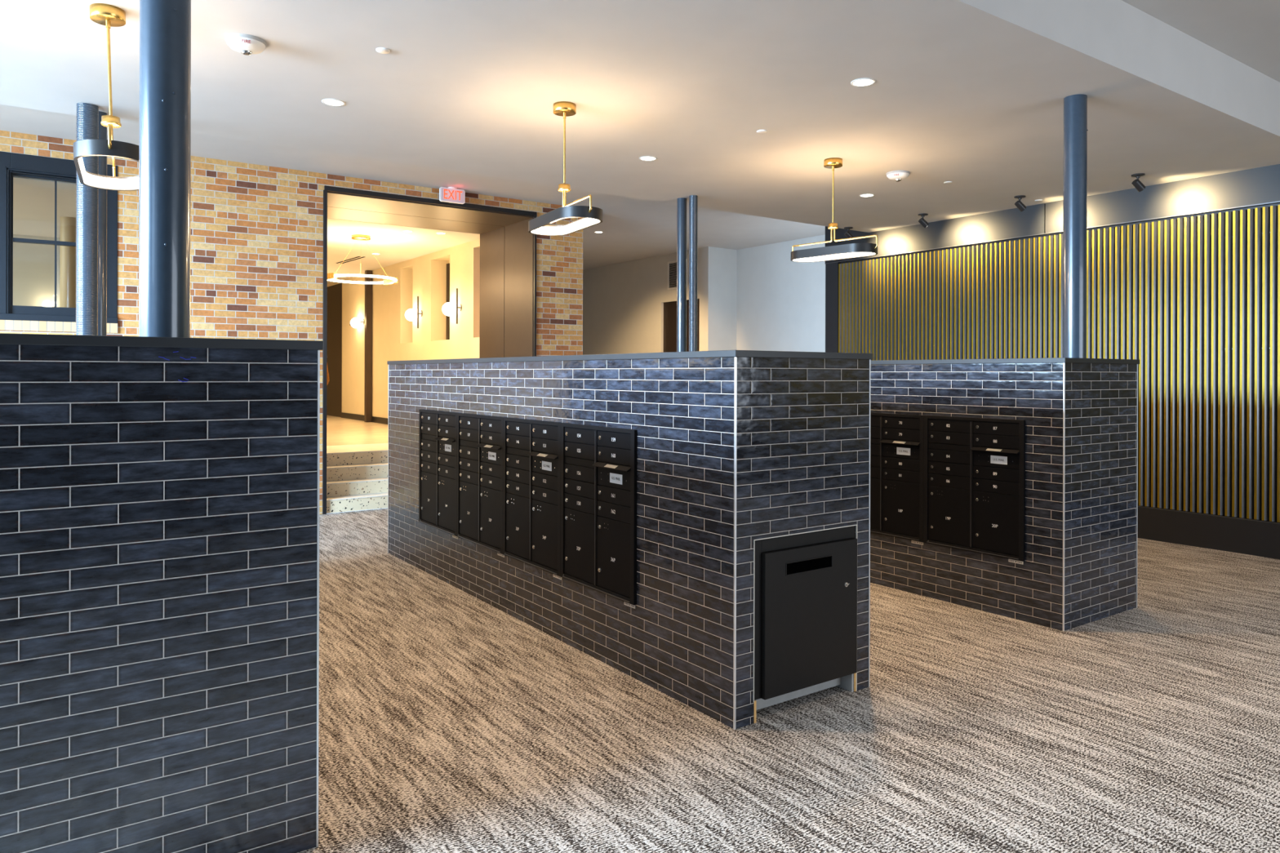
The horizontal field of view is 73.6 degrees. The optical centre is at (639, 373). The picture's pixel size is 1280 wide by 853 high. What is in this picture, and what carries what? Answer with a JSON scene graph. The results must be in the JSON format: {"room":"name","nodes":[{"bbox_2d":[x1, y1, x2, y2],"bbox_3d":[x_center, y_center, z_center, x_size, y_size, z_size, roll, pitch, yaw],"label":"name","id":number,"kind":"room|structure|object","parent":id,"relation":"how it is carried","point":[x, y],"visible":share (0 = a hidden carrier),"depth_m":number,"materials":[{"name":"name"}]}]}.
{"room":"apartment mail room","nodes":[
{"label":"apartment mail room","id":0,"kind":"room"},
{"bbox_2d":[0,129,582,514],"bbox_3d":[-5.390,-0.358,9.872,10.017,3.985,1.717,0,0,-35],"label":"wall","id":1,"kind":"structure","parent":0,"point":[256,231],"depth_m":9.64,"materials":[{"name":"brick"}]},
{"bbox_2d":[0,151,117,333],"bbox_3d":[-5.891,-1.284,8.518,1.188,1.725,0.150,0,0,-35],"label":"window","id":2,"kind":"structure","parent":1,"relation":"in","point":[37,193],"depth_m":8.48,"materials":[{"name":"blue paint"}]},
{"bbox_2d":[322,185,537,514],"bbox_3d":[-2.562,-0.277,10.817,2.805,3.840,0.050,0,0,-35],"label":"trim","id":3,"kind":"structure","parent":1,"relation":"attached to","point":[331,188],"depth_m":10.04,"materials":[{"name":"black metal"}]},
{"bbox_2d":[327,191,533,358],"bbox_3d":[-3.064,-0.264,11.535,2.775,3.810,1.698,0,0,-35],"label":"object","id":4,"kind":"structure","parent":1,"relation":"attached to","point":[506,252],"depth_m":12.03,"materials":[{"name":"brown metal"}]},
{"bbox_2d":[326,415,387,445],"bbox_3d":[-9.243,1.059,15.636,9.000,0.150,11.800,0,0,-35],"label":"floor","id":5,"kind":"structure","parent":0,"point":[340,431],"depth_m":14.63,"materials":[{"name":"beige tile"}]},
{"bbox_2d":[364,270,372,422],"bbox_3d":[-5.606,-0.569,17.670,0.120,3.127,0.120,0,0,-35],"label":"post","id":6,"kind":"object","parent":5,"relation":"on","point":[368,287],"visible":1,"depth_m":17.62,"materials":[{"name":"brown metal"}]},
{"bbox_2d":[327,238,479,418],"bbox_3d":[-5.599,-0.570,18.110,0.380,3.128,11.970,0,0,-35],"label":"wall","id":7,"kind":"structure","parent":0,"point":[394,337],"depth_m":16.29,"materials":[{"name":"beige paint"}]},
{"bbox_2d":[326,283,342,417],"bbox_3d":[-7.141,-0.542,20.063,0.060,3.065,1.400,0,0,-35],"label":"door","id":8,"kind":"structure","parent":7,"relation":"in","point":[334,388],"depth_m":19.98,"materials":[{"name":"brown wood"}]},
{"bbox_2d":[326,361,329,385],"bbox_3d":[-3.726,-0.053,10.146,0.090,0.385,0.088,0,0,-35],"label":"door handle","id":9,"kind":"object","parent":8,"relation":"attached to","point":[327,372],"visible":0.33,"depth_m":10.13,"materials":[{"name":"brown metal"}]},
{"bbox_2d":[349,317,364,328],"bbox_3d":[-6.109,-1.097,18.401,0.230,0.230,0.806,0,0,-35],"label":"wall sconce","id":10,"kind":"object","parent":7,"relation":"attached to","point":[355,322],"visible":1,"depth_m":18.30,"materials":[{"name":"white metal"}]},
{"bbox_2d":[341,412,388,424],"bbox_3d":[-4.541,0.937,16.270,0.015,0.120,7.720,0,0,-35],"label":"baseboard","id":11,"kind":"structure","parent":7,"relation":"attached to","point":[348,415],"depth_m":18.18,"materials":[{"name":"brown wood"}]},
{"bbox_2d":[404,296,422,328],"bbox_3d":[-4.110,-1.111,15.579,0.230,0.580,0.500,0,0,-35],"label":"wall sconce","id":12,"kind":"object","parent":7,"relation":"attached to","point":[411,313],"visible":1,"depth_m":15.59,"materials":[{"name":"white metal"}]},
{"bbox_2d":[446,263,449,339],"bbox_3d":[-3.410,-1.270,15.211,0.025,1.380,0.100,0,0,-35],"label":"trim","id":13,"kind":"structure","parent":7,"relation":"attached to","point":[447,264],"depth_m":15.19,"materials":[{"name":"brown wood"}]},
{"bbox_2d":[441,288,462,324],"bbox_3d":[-3.104,-1.109,14.159,0.230,0.580,0.500,0,0,-35],"label":"wall sconce","id":14,"kind":"object","parent":7,"relation":"attached to","point":[448,308],"visible":1,"depth_m":14.17,"materials":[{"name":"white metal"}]},
{"bbox_2d":[327,217,480,284],"bbox_3d":[-8.754,-2.292,15.003,9.050,0.300,13.387,0,0,-35],"label":"ceiling","id":15,"kind":"structure","parent":0,"point":[393,246],"depth_m":14.07,"materials":[{"name":"paint"}]},
{"bbox_2d":[335,255,368,263],"bbox_3d":[-5.418,-2.130,16.011,0.180,0.006,1.300,0,0,-38],"label":"ceiling vent","id":16,"kind":"object","parent":15,"relation":"in","point":[355,258],"visible":1,"depth_m":15.98,"materials":[{"name":"metal"}]},
{"bbox_2d":[351,234,370,243],"label":"ceiling canopy","id":17,"kind":"object","parent":15,"relation":"hanging from","point":[355,237],"depth_m":13.12,"materials":[{"name":"gold metal"}]},
{"bbox_2d":[327,269,397,284],"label":"ring chandelier","id":18,"kind":"object","parent":15,"relation":"hanging from","point":[388,281],"depth_m":13.20,"materials":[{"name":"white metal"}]},
{"bbox_2d":[0,0,1279,270],"bbox_3d":[-1.203,-2.306,8.886,15.700,0.795,24.100,0,0,-35],"label":"ceiling","id":19,"kind":"structure","parent":0,"point":[968,94],"depth_m":5.92,"materials":[{"name":"paint"}]},
{"bbox_2d":[73,3,138,191],"bbox_3d":[-2.769,-1.477,4.496,0.323,0.877,0.890,0,0,-30],"label":"pendant lamp","id":20,"kind":"object","parent":19,"relation":"hanging from","point":[109,15],"visible":0.96,"depth_m":4.46,"materials":[{"name":"gold metal"}]},
{"bbox_2d":[225,33,266,55],"bbox_3d":[-2.259,-1.870,4.911,0.216,0.082,0.216,0,0,-25],"label":"fire alarm","id":21,"kind":"object","parent":19,"relation":"attached to","point":[246,44],"visible":1,"depth_m":4.85,"materials":[{"name":"white plastic"}]},
{"bbox_2d":[321,98,345,106],"bbox_3d":[-2.155,-1.909,6.020,0.160,0.004,0.160,0,0,-35],"label":"recessed light","id":22,"kind":"object","parent":19,"relation":"in","point":[334,102],"visible":1,"depth_m":6.02,"materials":[{"name":"white plastic"}]},
{"bbox_2d":[376,47,390,53],"bbox_3d":[-1.514,-1.905,5.045,0.080,0.008,0.080,0,0,-35],"label":"cap","id":23,"kind":"object","parent":19,"relation":"attached to","point":[380,50],"visible":1,"depth_m":5.03,"materials":[{"name":"white plastic"}]},
{"bbox_2d":[439,186,465,204],"bbox_3d":[-2.363,-2.249,10.773,0.330,0.186,0.120,0,0,-35],"label":"exit sign","id":24,"kind":"object","parent":19,"relation":"hanging from","point":[449,194],"visible":1,"depth_m":10.75,"materials":[{"name":"white plastic"}]},
{"bbox_2d":[528,101,602,235],"bbox_3d":[-0.535,-1.474,6.067,0.314,0.865,0.889,0,0,-29],"label":"pendant lamp","id":25,"kind":"object","parent":19,"relation":"hanging from","point":[592,215],"visible":1,"depth_m":6.03,"materials":[{"name":"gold metal"}]},
{"bbox_2d":[639,155,657,160],"bbox_3d":[0.072,-1.903,7.561,0.160,0.004,0.160,0,0,-35],"label":"recessed light","id":26,"kind":"object","parent":19,"relation":"in","point":[644,157],"visible":1,"depth_m":7.54,"materials":[{"name":"white plastic"}]},
{"bbox_2d":[756,129,767,133],"bbox_3d":[0.955,-1.898,6.705,0.080,0.008,0.080,0,0,-35],"label":"cap","id":27,"kind":"object","parent":19,"relation":"attached to","point":[758,131],"visible":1,"depth_m":6.70,"materials":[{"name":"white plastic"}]},
{"bbox_2d":[791,157,877,262],"bbox_3d":[1.714,-1.468,7.600,0.314,0.865,0.889,0,0,-44],"label":"pendant lamp","id":28,"kind":"object","parent":19,"relation":"hanging from","point":[851,250],"visible":1,"depth_m":7.56,"materials":[{"name":"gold metal"}]},
{"bbox_2d":[844,226,853,238],"bbox_3d":[2.707,-1.817,11.106,0.126,0.161,0.116,0,0,-35],"label":"ceiling spotlight","id":29,"kind":"object","parent":19,"relation":"attached to","point":[847,233],"visible":0.89,"depth_m":11.08,"materials":[{"name":"black metal"}]},
{"bbox_2d":[850,77,875,86],"bbox_3d":[1.453,-1.899,5.576,0.160,0.004,0.160,0,0,-35],"label":"recessed light","id":30,"kind":"object","parent":19,"relation":"in","point":[864,82],"visible":1,"depth_m":5.57,"materials":[{"name":"white plastic"}]},
{"bbox_2d":[859,193,875,196],"bbox_3d":[2.411,-1.896,9.096,0.160,0.004,0.160,0,0,-35],"label":"recessed light","id":31,"kind":"object","parent":19,"relation":"in","point":[864,194],"visible":1,"depth_m":9.09,"materials":[{"name":"white plastic"}]},
{"bbox_2d":[885,170,910,181],"bbox_3d":[2.436,-1.857,8.085,0.216,0.082,0.216,0,0,25],"label":"smoke detector","id":32,"kind":"object","parent":19,"relation":"attached to","point":[896,175],"visible":1,"depth_m":8.02,"materials":[{"name":"white plastic"}]},
{"bbox_2d":[918,213,928,227],"bbox_3d":[3.362,-1.815,10.163,0.126,0.161,0.116,0,0,-35],"label":"ceiling spotlight","id":33,"kind":"object","parent":19,"relation":"attached to","point":[922,220],"visible":1,"depth_m":10.13,"materials":[{"name":"black metal"}]},
{"bbox_2d":[1013,195,1026,211],"bbox_3d":[4.056,-1.813,9.133,0.126,0.161,0.116,0,0,-35],"label":"ceiling spotlight","id":34,"kind":"object","parent":19,"relation":"attached to","point":[1020,205],"visible":1,"depth_m":9.11,"materials":[{"name":"black metal"}]},
{"bbox_2d":[1131,173,1145,191],"bbox_3d":[4.731,-1.811,8.129,0.126,0.161,0.116,0,0,-35],"label":"ceiling spotlight","id":35,"kind":"object","parent":19,"relation":"attached to","point":[1138,184],"visible":1,"depth_m":8.10,"materials":[{"name":"black metal"}]},
{"bbox_2d":[582,234,825,355],"bbox_3d":[0.484,-0.399,17.438,2.050,4.100,11.700,0,0,-35],"label":"wall","id":36,"kind":"structure","parent":0,"point":[755,298],"depth_m":16.66,"materials":[{"name":"paint"}]},
{"bbox_2d":[667,258,687,289],"bbox_3d":[0.749,-1.998,17.218,0.020,0.570,0.620,0,0,-35],"label":"air vent","id":37,"kind":"object","parent":36,"relation":"in","point":[672,265],"visible":0.38,"depth_m":17.34,"materials":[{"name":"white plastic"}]},
{"bbox_2d":[663,298,699,352],"bbox_3d":[0.849,-0.220,17.207,0.080,2.505,1.240,0,0,-35],"label":"door","id":38,"kind":"structure","parent":36,"relation":"in","point":[669,308],"depth_m":17.44,"materials":[{"name":"wood"}]},
{"bbox_2d":[297,508,1279,852],"bbox_3d":[0.761,1.712,5.751,15.300,0.120,16.700,0,0,-35],"label":"floor","id":39,"kind":"structure","parent":0,"point":[450,722],"depth_m":3.89,"materials":[{"name":"carpet"}]},
{"bbox_2d":[0,333,323,852],"bbox_3d":[-2.842,0.761,4.594,0.968,1.762,4.643,0,0,-35],"label":"partition wall","id":40,"kind":"structure","parent":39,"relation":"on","point":[159,496],"depth_m":2.70,"materials":[{"name":"tile"}]},
{"bbox_2d":[75,102,98,335],"bbox_3d":[-3.945,-1.020,6.112,0.136,1.793,0.136,0,0,-35],"label":"steel column","id":41,"kind":"structure","parent":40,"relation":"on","point":[87,114],"depth_m":6.06,"materials":[{"name":"metal"}]},
{"bbox_2d":[97,111,106,335],"bbox_3d":[-3.964,-1.020,6.283,0.090,1.793,0.090,0,0,-35],"label":"steel column","id":42,"kind":"structure","parent":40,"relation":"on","point":[102,257],"depth_m":6.26,"materials":[{"name":"metal"}]},
{"bbox_2d":[138,0,191,337],"bbox_3d":[-1.554,-1.013,2.804,0.148,1.793,0.153,0,0,-35],"label":"steel column","id":43,"kind":"structure","parent":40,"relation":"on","point":[165,25],"depth_m":2.75,"materials":[{"name":"blue metal"}]},
{"bbox_2d":[326,443,387,513],"bbox_3d":[-3.114,1.321,11.599,2.729,0.640,1.875,0,0,-35],"label":"staircase","id":44,"kind":"structure","parent":39,"relation":"on","point":[357,475],"depth_m":10.68,"materials":[{"name":"stone"}]},
{"bbox_2d":[386,350,872,729],"bbox_3d":[-0.547,0.767,6.188,0.967,1.762,4.777,0,0,-35],"label":"partition wall","id":45,"kind":"structure","parent":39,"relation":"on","point":[736,448],"depth_m":4.40,"materials":[{"name":"tile"}]},
{"bbox_2d":[418,408,458,539],"bbox_3d":[-1.630,0.782,6.861,0.046,0.969,0.788,0,0,-35],"label":"mailboxes","id":46,"kind":"object","parent":45,"relation":"attached to","point":[437,430],"visible":1,"depth_m":6.85,"materials":[{"name":"black metal"}]},
{"bbox_2d":[434,436,455,442],"bbox_3d":[-1.528,0.514,6.706,0.033,0.023,0.353,0,0,-35],"label":"hood","id":47,"kind":"object","parent":46,"relation":"attached to","point":[439,439],"depth_m":6.70,"materials":[{"name":"black metal"}]},
{"bbox_2d":[456,413,504,557],"bbox_3d":[-1.174,0.783,6.217,0.046,0.969,0.788,0,0,-35],"label":"mailboxes","id":48,"kind":"object","parent":45,"relation":"attached to","point":[479,521],"visible":1,"depth_m":6.20,"materials":[{"name":"black metal"}]},
{"bbox_2d":[475,443,501,449],"bbox_3d":[-1.072,0.515,6.062,0.033,0.023,0.353,0,0,-35],"label":"hood","id":49,"kind":"object","parent":48,"relation":"attached to","point":[481,446],"depth_m":6.07,"materials":[{"name":"black metal"}]},
{"bbox_2d":[502,417,561,579],"bbox_3d":[-0.718,0.784,5.574,0.046,0.969,0.788,0,0,-35],"label":"mailboxes","id":50,"kind":"object","parent":45,"relation":"attached to","point":[531,448],"visible":1,"depth_m":5.56,"materials":[{"name":"black metal"}]},
{"bbox_2d":[527,451,557,459],"bbox_3d":[-0.616,0.516,5.419,0.033,0.023,0.353,0,0,-35],"label":"hood","id":51,"kind":"object","parent":50,"relation":"attached to","point":[533,455],"depth_m":5.42,"materials":[{"name":"black metal"}]},
{"bbox_2d":[560,422,637,608],"bbox_3d":[-0.263,0.786,4.931,0.046,0.969,0.788,0,0,-35],"label":"mailboxes","id":52,"kind":"object","parent":45,"relation":"attached to","point":[598,464],"visible":1,"depth_m":4.88,"materials":[{"name":"black metal"}]},
{"bbox_2d":[591,462,631,471],"bbox_3d":[-0.160,0.518,4.776,0.033,0.023,0.353,0,0,-35],"label":"hood","id":53,"kind":"object","parent":52,"relation":"attached to","point":[602,466],"depth_m":4.77,"materials":[{"name":"black metal"}]},
{"bbox_2d":[676,197,686,351],"bbox_3d":[0.453,-1.007,9.302,0.106,1.793,0.106,0,0,-35],"label":"steel column","id":54,"kind":"structure","parent":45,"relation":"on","point":[681,202],"depth_m":9.26,"materials":[{"name":"blue metal"}]},
{"bbox_2d":[688,195,697,351],"bbox_3d":[0.569,-1.007,9.151,0.094,1.793,0.094,0,0,-35],"label":"steel column","id":55,"kind":"structure","parent":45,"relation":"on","point":[693,199],"depth_m":9.11,"materials":[{"name":"blue metal"}]},
{"bbox_2d":[753,524,857,723],"bbox_3d":[0.727,1.218,4.405,0.729,0.868,0.432,0,0,-35],"label":"box","id":56,"kind":"object","parent":39,"relation":"on","point":[805,584],"visible":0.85,"depth_m":4.22,"materials":[{"name":"black metal"}]},
{"bbox_2d":[870,357,1139,631],"bbox_3d":[1.764,0.774,7.729,1.004,1.762,4.753,0,0,-35],"label":"partition wall","id":57,"kind":"structure","parent":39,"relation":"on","point":[1079,568],"depth_m":5.83,"materials":[{"name":"tile"}]},
{"bbox_2d":[870,413,924,545],"bbox_3d":[1.876,0.792,6.683,0.046,0.969,0.788,0,0,-35],"label":"mailboxes","id":58,"kind":"object","parent":57,"relation":"attached to","point":[896,440],"visible":0.66,"depth_m":6.57,"materials":[{"name":"black metal"}]},
{"bbox_2d":[880,440,919,445],"bbox_3d":[1.979,0.523,6.528,0.033,0.023,0.353,0,0,-35],"label":"mail slot","id":59,"kind":"object","parent":58,"relation":"attached to","point":[882,442],"depth_m":6.53,"materials":[{"name":"black metal"}]},
{"bbox_2d":[923,415,1025,564],"bbox_3d":[2.332,0.793,6.039,0.046,0.969,0.788,0,0,-35],"label":"mailboxes","id":60,"kind":"object","parent":57,"relation":"attached to","point":[974,468],"visible":1,"depth_m":6.02,"materials":[{"name":"black metal"}]},
{"bbox_2d":[969,446,1018,453],"bbox_3d":[2.435,0.525,5.884,0.033,0.023,0.353,0,0,-35],"label":"mail slot","id":61,"kind":"object","parent":60,"relation":"attached to","point":[973,450],"depth_m":5.89,"materials":[{"name":"black metal"}]},
{"bbox_2d":[1062,93,1088,358],"bbox_3d":[2.985,-1.000,5.875,0.146,1.793,0.146,0,0,-35],"label":"steel column","id":62,"kind":"structure","parent":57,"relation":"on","point":[1075,106],"depth_m":5.82,"materials":[{"name":"grey metal"}]},
{"bbox_2d":[825,226,1277,522],"bbox_3d":[6.349,-0.382,7.119,0.310,4.100,12.478,0,0,-35],"label":"wall","id":63,"kind":"structure","parent":0,"point":[839,233],"depth_m":11.88,"materials":[{"name":"black paint"}]},
{"bbox_2d":[825,164,1279,559],"bbox_3d":[6.191,-0.110,7.130,0.070,3.555,12.278,0,0,-35],"label":"cladding","id":64,"kind":"object","parent":63,"relation":"attached to","point":[1183,277],"visible":0.62,"depth_m":8.57,"materials":[{"name":"yellow metal"}]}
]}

